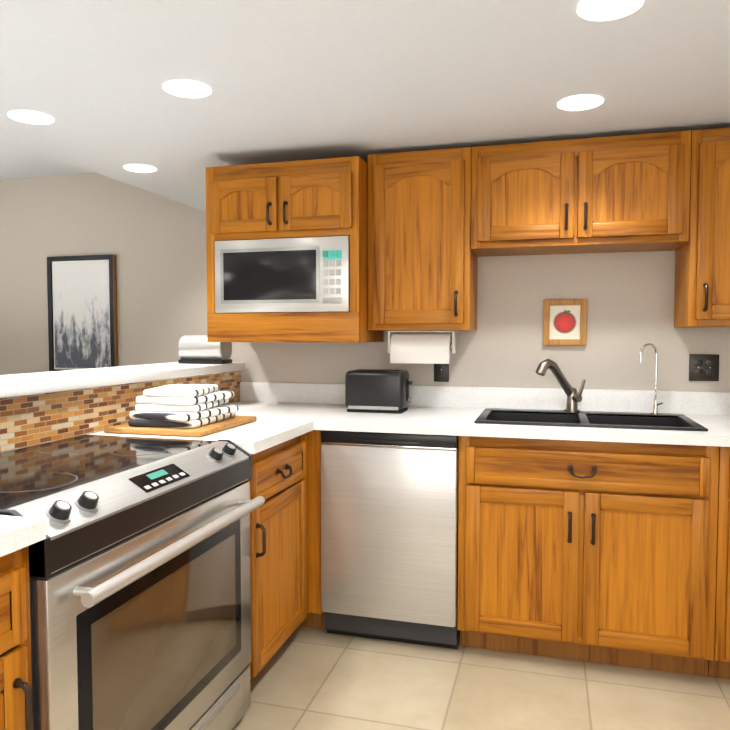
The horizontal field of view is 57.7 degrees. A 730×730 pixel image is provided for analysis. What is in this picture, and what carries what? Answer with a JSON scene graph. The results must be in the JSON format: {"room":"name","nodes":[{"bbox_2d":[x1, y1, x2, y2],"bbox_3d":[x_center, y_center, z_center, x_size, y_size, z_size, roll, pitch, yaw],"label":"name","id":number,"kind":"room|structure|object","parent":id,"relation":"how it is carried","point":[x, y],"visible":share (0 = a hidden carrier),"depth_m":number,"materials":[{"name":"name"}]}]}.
{"room":"kitchen","nodes":[
{"label":"kitchen","id":0,"kind":"room"},
{"bbox_2d":[0,139,94,179],"bbox_3d":[-3.243,-1.306,2.265,3.035,0.050,5.600,1,3,16],"label":"ceiling","id":1,"kind":"structure","parent":0,"point":[17,161],"depth_m":4.61,"materials":[{"name":"white paint"}]},
{"bbox_2d":[0,173,206,374],"bbox_3d":[-0.738,-0.192,4.581,6.650,2.490,0.100,1,3,16],"label":"wall","id":2,"kind":"structure","parent":0,"point":[155,244],"depth_m":4.81,"materials":[{"name":"beige paint"}]},
{"bbox_2d":[47,254,117,371],"bbox_3d":[-2.084,-0.366,4.875,0.576,0.870,0.035,1,3,16],"label":"framed picture","id":3,"kind":"object","parent":2,"relation":"attached to","point":[82,314],"visible":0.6,"depth_m":4.87,"materials":[{"name":"grey paper"}]},
{"bbox_2d":[0,362,244,452],"bbox_3d":[-1.180,0.605,2.194,0.375,1.118,2.798,1,3,16],"label":"wall","id":4,"kind":"structure","parent":0,"point":[38,408],"depth_m":2.31,"materials":[{"name":"multicoloured tile"}]},
{"bbox_2d":[178,335,231,363],"bbox_3d":[-0.807,-0.080,3.348,0.240,0.141,0.132,1,3,16],"label":"toaster","id":5,"kind":"object","parent":4,"relation":"on","point":[196,349],"visible":0.85,"depth_m":3.30,"materials":[{"name":"metal"}]},
{"bbox_2d":[0,0,729,211],"bbox_3d":[-0.039,-1.088,1.384,3.615,0.405,5.600,1,3,16],"label":"ceiling","id":6,"kind":"structure","parent":0,"point":[289,80],"depth_m":2.12,"materials":[{"name":"white paint"}]},
{"bbox_2d":[8,110,53,123],"bbox_3d":[-1.260,-0.933,2.499,0.156,0.004,0.156,1,3,16],"label":"recessed light","id":7,"kind":"object","parent":6,"relation":"in","point":[30,117],"visible":1,"depth_m":2.49,"materials":[{"name":"white"}]},
{"bbox_2d":[123,164,156,172],"bbox_3d":[-1.109,-0.969,3.266,0.156,0.004,0.156,1,3,16],"label":"recessed light","id":8,"kind":"object","parent":6,"relation":"in","point":[139,168],"visible":1,"depth_m":3.25,"materials":[{"name":"white"}]},
{"bbox_2d":[163,80,210,97],"bbox_3d":[-0.593,-0.920,2.211,0.156,0.004,0.156,1,3,16],"label":"recessed light","id":9,"kind":"object","parent":6,"relation":"in","point":[186,88],"visible":1,"depth_m":2.21,"materials":[{"name":"white"}]},
{"bbox_2d":[557,95,603,110],"bbox_3d":[0.762,-0.926,2.342,0.156,0.004,0.156,1,3,16],"label":"recessed light","id":10,"kind":"object","parent":6,"relation":"in","point":[579,102],"visible":1,"depth_m":2.33,"materials":[{"name":"white"}]},
{"bbox_2d":[577,0,643,20],"bbox_3d":[0.610,-0.894,1.648,0.156,0.004,0.156,1,3,16],"label":"recessed light","id":11,"kind":"object","parent":6,"relation":"in","point":[599,10],"visible":1,"depth_m":1.66,"materials":[{"name":"white"}]},
{"bbox_2d":[230,251,729,391],"bbox_3d":[0.721,0.076,3.159,3.070,2.085,0.120,1,3,16],"label":"wall","id":12,"kind":"structure","parent":0,"point":[629,296],"depth_m":3.04,"materials":[{"name":"beige paint"}]},
{"bbox_2d":[206,156,382,342],"bbox_3d":[-0.323,-0.504,3.104,0.723,0.791,0.489,1,3,16],"label":"upper cabinet","id":13,"kind":"object","parent":12,"relation":"attached to","point":[325,197],"visible":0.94,"depth_m":2.90,"materials":[{"name":"brown wood"}]},
{"bbox_2d":[215,236,349,312],"bbox_3d":[-0.321,-0.399,3.115,0.635,0.336,0.419,1,3,16],"label":"microwave oven","id":14,"kind":"object","parent":13,"relation":"in","point":[307,274],"visible":0.94,"depth_m":2.91,"materials":[{"name":"grey metal"}]},
{"bbox_2d":[368,147,477,330],"bbox_3d":[0.265,-0.557,3.007,0.455,0.798,0.355,1,3,16],"label":"upper cabinet","id":15,"kind":"object","parent":12,"relation":"attached to","point":[422,266],"visible":1,"depth_m":2.87,"materials":[{"name":"brown wood"}]},
{"bbox_2d":[387,331,456,363],"bbox_3d":[0.261,-0.083,3.045,0.310,0.148,0.116,1,3,16],"label":"paper towel holder","id":16,"kind":"object","parent":15,"relation":"attached to","point":[424,348],"visible":1,"depth_m":3.00,"materials":[{"name":"white paper"}]},
{"bbox_2d":[434,364,448,381],"bbox_3d":[0.367,0.022,3.186,0.072,0.116,0.008,1,3,16],"label":"electrical outlet","id":17,"kind":"object","parent":12,"relation":"attached to","point":[441,372],"visible":0.75,"depth_m":3.18,"materials":[{"name":"grey plastic"}]},
{"bbox_2d":[543,299,586,345],"bbox_3d":[0.911,-0.194,3.019,0.190,0.210,0.018,1,3,16],"label":"framed picture","id":18,"kind":"object","parent":12,"relation":"attached to","point":[564,321],"visible":1,"depth_m":3.02,"materials":[{"name":"brown wood"}]},
{"bbox_2d":[471,130,690,256],"bbox_3d":[0.896,-0.722,2.824,0.852,0.452,0.355,1,3,16],"label":"upper cabinet","id":19,"kind":"object","parent":12,"relation":"attached to","point":[622,193],"visible":1,"depth_m":2.69,"materials":[{"name":"brown wood"}]},
{"bbox_2d":[674,127,729,327],"bbox_3d":[1.673,-0.545,2.616,0.757,0.786,0.355,1,3,16],"label":"upper cabinet","id":20,"kind":"object","parent":12,"relation":"attached to","point":[702,279],"visible":1,"depth_m":2.57,"materials":[{"name":"brown wood"}]},
{"bbox_2d":[689,354,718,380],"bbox_3d":[1.474,0.012,2.877,0.118,0.116,0.008,1,3,16],"label":"electrical outlet","id":21,"kind":"object","parent":12,"relation":"attached to","point":[703,367],"visible":1,"depth_m":2.88,"materials":[{"name":"grey plastic"}]},
{"bbox_2d":[231,626,729,729],"bbox_3d":[-1.502,1.203,1.897,6.650,0.050,5.800,1,3,16],"label":"floor","id":22,"kind":"structure","parent":0,"point":[308,678],"depth_m":2.34,"materials":[{"name":"beige tile"}]},
{"bbox_2d":[0,546,32,729],"bbox_3d":[-0.986,0.777,1.091,0.659,0.875,0.563,1,3,16],"label":"base cabinet","id":23,"kind":"object","parent":22,"relation":"on","point":[16,712],"visible":0.9,"depth_m":1.21,"materials":[{"name":"brown wood"}]},
{"bbox_2d":[0,515,45,556],"bbox_3d":[-0.995,0.320,1.051,0.639,0.038,0.603,1,3,16],"label":"countertop","id":24,"kind":"structure","parent":23,"relation":"on","point":[16,533],"depth_m":1.21,"materials":[{"name":"white stone"}]},
{"bbox_2d":[0,435,264,729],"bbox_3d":[-0.760,0.720,1.796,0.700,0.925,0.912,1,3,16],"label":"range","id":25,"kind":"object","parent":22,"relation":"on","point":[140,586],"visible":1,"depth_m":1.62,"materials":[{"name":"grey metal"}]},
{"bbox_2d":[246,434,306,679],"bbox_3d":[-0.589,0.712,2.518,0.659,0.875,0.562,1,3,16],"label":"base cabinet","id":26,"kind":"object","parent":22,"relation":"on","point":[278,555],"visible":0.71,"depth_m":2.40,"materials":[{"name":"brown wood"}]},
{"bbox_2d":[86,414,319,453],"bbox_3d":[-0.584,0.254,2.488,0.660,0.038,0.547,1,3,16],"label":"countertop","id":27,"kind":"structure","parent":26,"relation":"on","point":[269,430],"depth_m":2.39,"materials":[{"name":"white stone"}]},
{"bbox_2d":[104,415,256,436],"bbox_3d":[-0.681,0.223,2.509,0.380,0.019,0.455,1,3,16],"label":"cutting board","id":28,"kind":"object","parent":27,"relation":"on","point":[213,427],"visible":0.69,"depth_m":2.32,"materials":[{"name":"brown wood"}]},
{"bbox_2d":[128,384,238,427],"bbox_3d":[-0.679,0.147,2.499,0.304,0.132,0.386,1,3,16],"label":"folded towels","id":29,"kind":"object","parent":28,"relation":"on","point":[182,405],"visible":1,"depth_m":2.36,"materials":[{"name":"white fabric"}]},
{"bbox_2d":[299,430,324,628],"bbox_3d":[-0.425,0.684,3.103,0.663,0.875,0.651,1,3,16],"label":"cabinet filler","id":30,"kind":"object","parent":22,"relation":"on","point":[315,618],"visible":0.17,"depth_m":2.75,"materials":[{"name":"brown wood"}]},
{"bbox_2d":[320,430,459,648],"bbox_3d":[0.168,0.693,2.942,0.557,0.872,0.624,1,3,16],"label":"dishwasher","id":31,"kind":"object","parent":22,"relation":"on","point":[389,536],"visible":0.92,"depth_m":2.64,"materials":[{"name":"grey metal"}]},
{"bbox_2d":[457,436,718,676],"bbox_3d":[0.879,0.701,2.737,0.916,0.875,0.659,1,3,16],"label":"base cabinet","id":32,"kind":"object","parent":22,"relation":"on","point":[598,552],"visible":0.92,"depth_m":2.45,"materials":[{"name":"brown wood"}]},
{"bbox_2d":[225,382,729,446],"bbox_3d":[0.631,0.190,2.789,2.839,0.138,0.646,1,3,16],"label":"countertop","id":33,"kind":"structure","parent":32,"relation":"on","point":[282,412],"depth_m":2.92,"materials":[{"name":"white stone"}]},
{"bbox_2d":[345,369,412,413],"bbox_3d":[0.069,0.116,3.009,0.294,0.186,0.160,1,3,16],"label":"toaster","id":34,"kind":"object","parent":33,"relation":"on","point":[375,391],"visible":1,"depth_m":2.94,"materials":[{"name":"black"}]},
{"bbox_2d":[536,359,585,411],"bbox_3d":[0.850,0.089,2.881,0.210,0.236,0.161,1,3,16],"label":"kitchen faucet","id":35,"kind":"object","parent":33,"relation":"on","point":[573,397],"visible":1,"depth_m":2.87,"materials":[{"name":"silver metal"}]},
{"bbox_2d":[474,408,707,430],"bbox_3d":[0.896,0.326,2.724,0.835,0.223,0.475,1,3,16],"label":"double-bowl sink","id":36,"kind":"object","parent":33,"relation":"in","point":[637,420],"visible":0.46,"depth_m":2.81,"materials":[{"name":"black metal"}]},
{"bbox_2d":[639,343,662,413],"bbox_3d":[1.211,0.059,2.811,0.098,0.302,0.072,1,3,16],"label":"tap","id":37,"kind":"object","parent":33,"relation":"on","point":[655,406],"visible":1,"depth_m":2.81,"materials":[{"name":"silver metal"}]},
{"bbox_2d":[708,446,729,678],"bbox_3d":[1.660,0.711,2.520,0.700,0.875,0.659,1,3,16],"label":"base cabinet","id":38,"kind":"object","parent":22,"relation":"on","point":[719,666],"visible":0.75,"depth_m":2.34,"materials":[{"name":"brown wood"}]}
]}

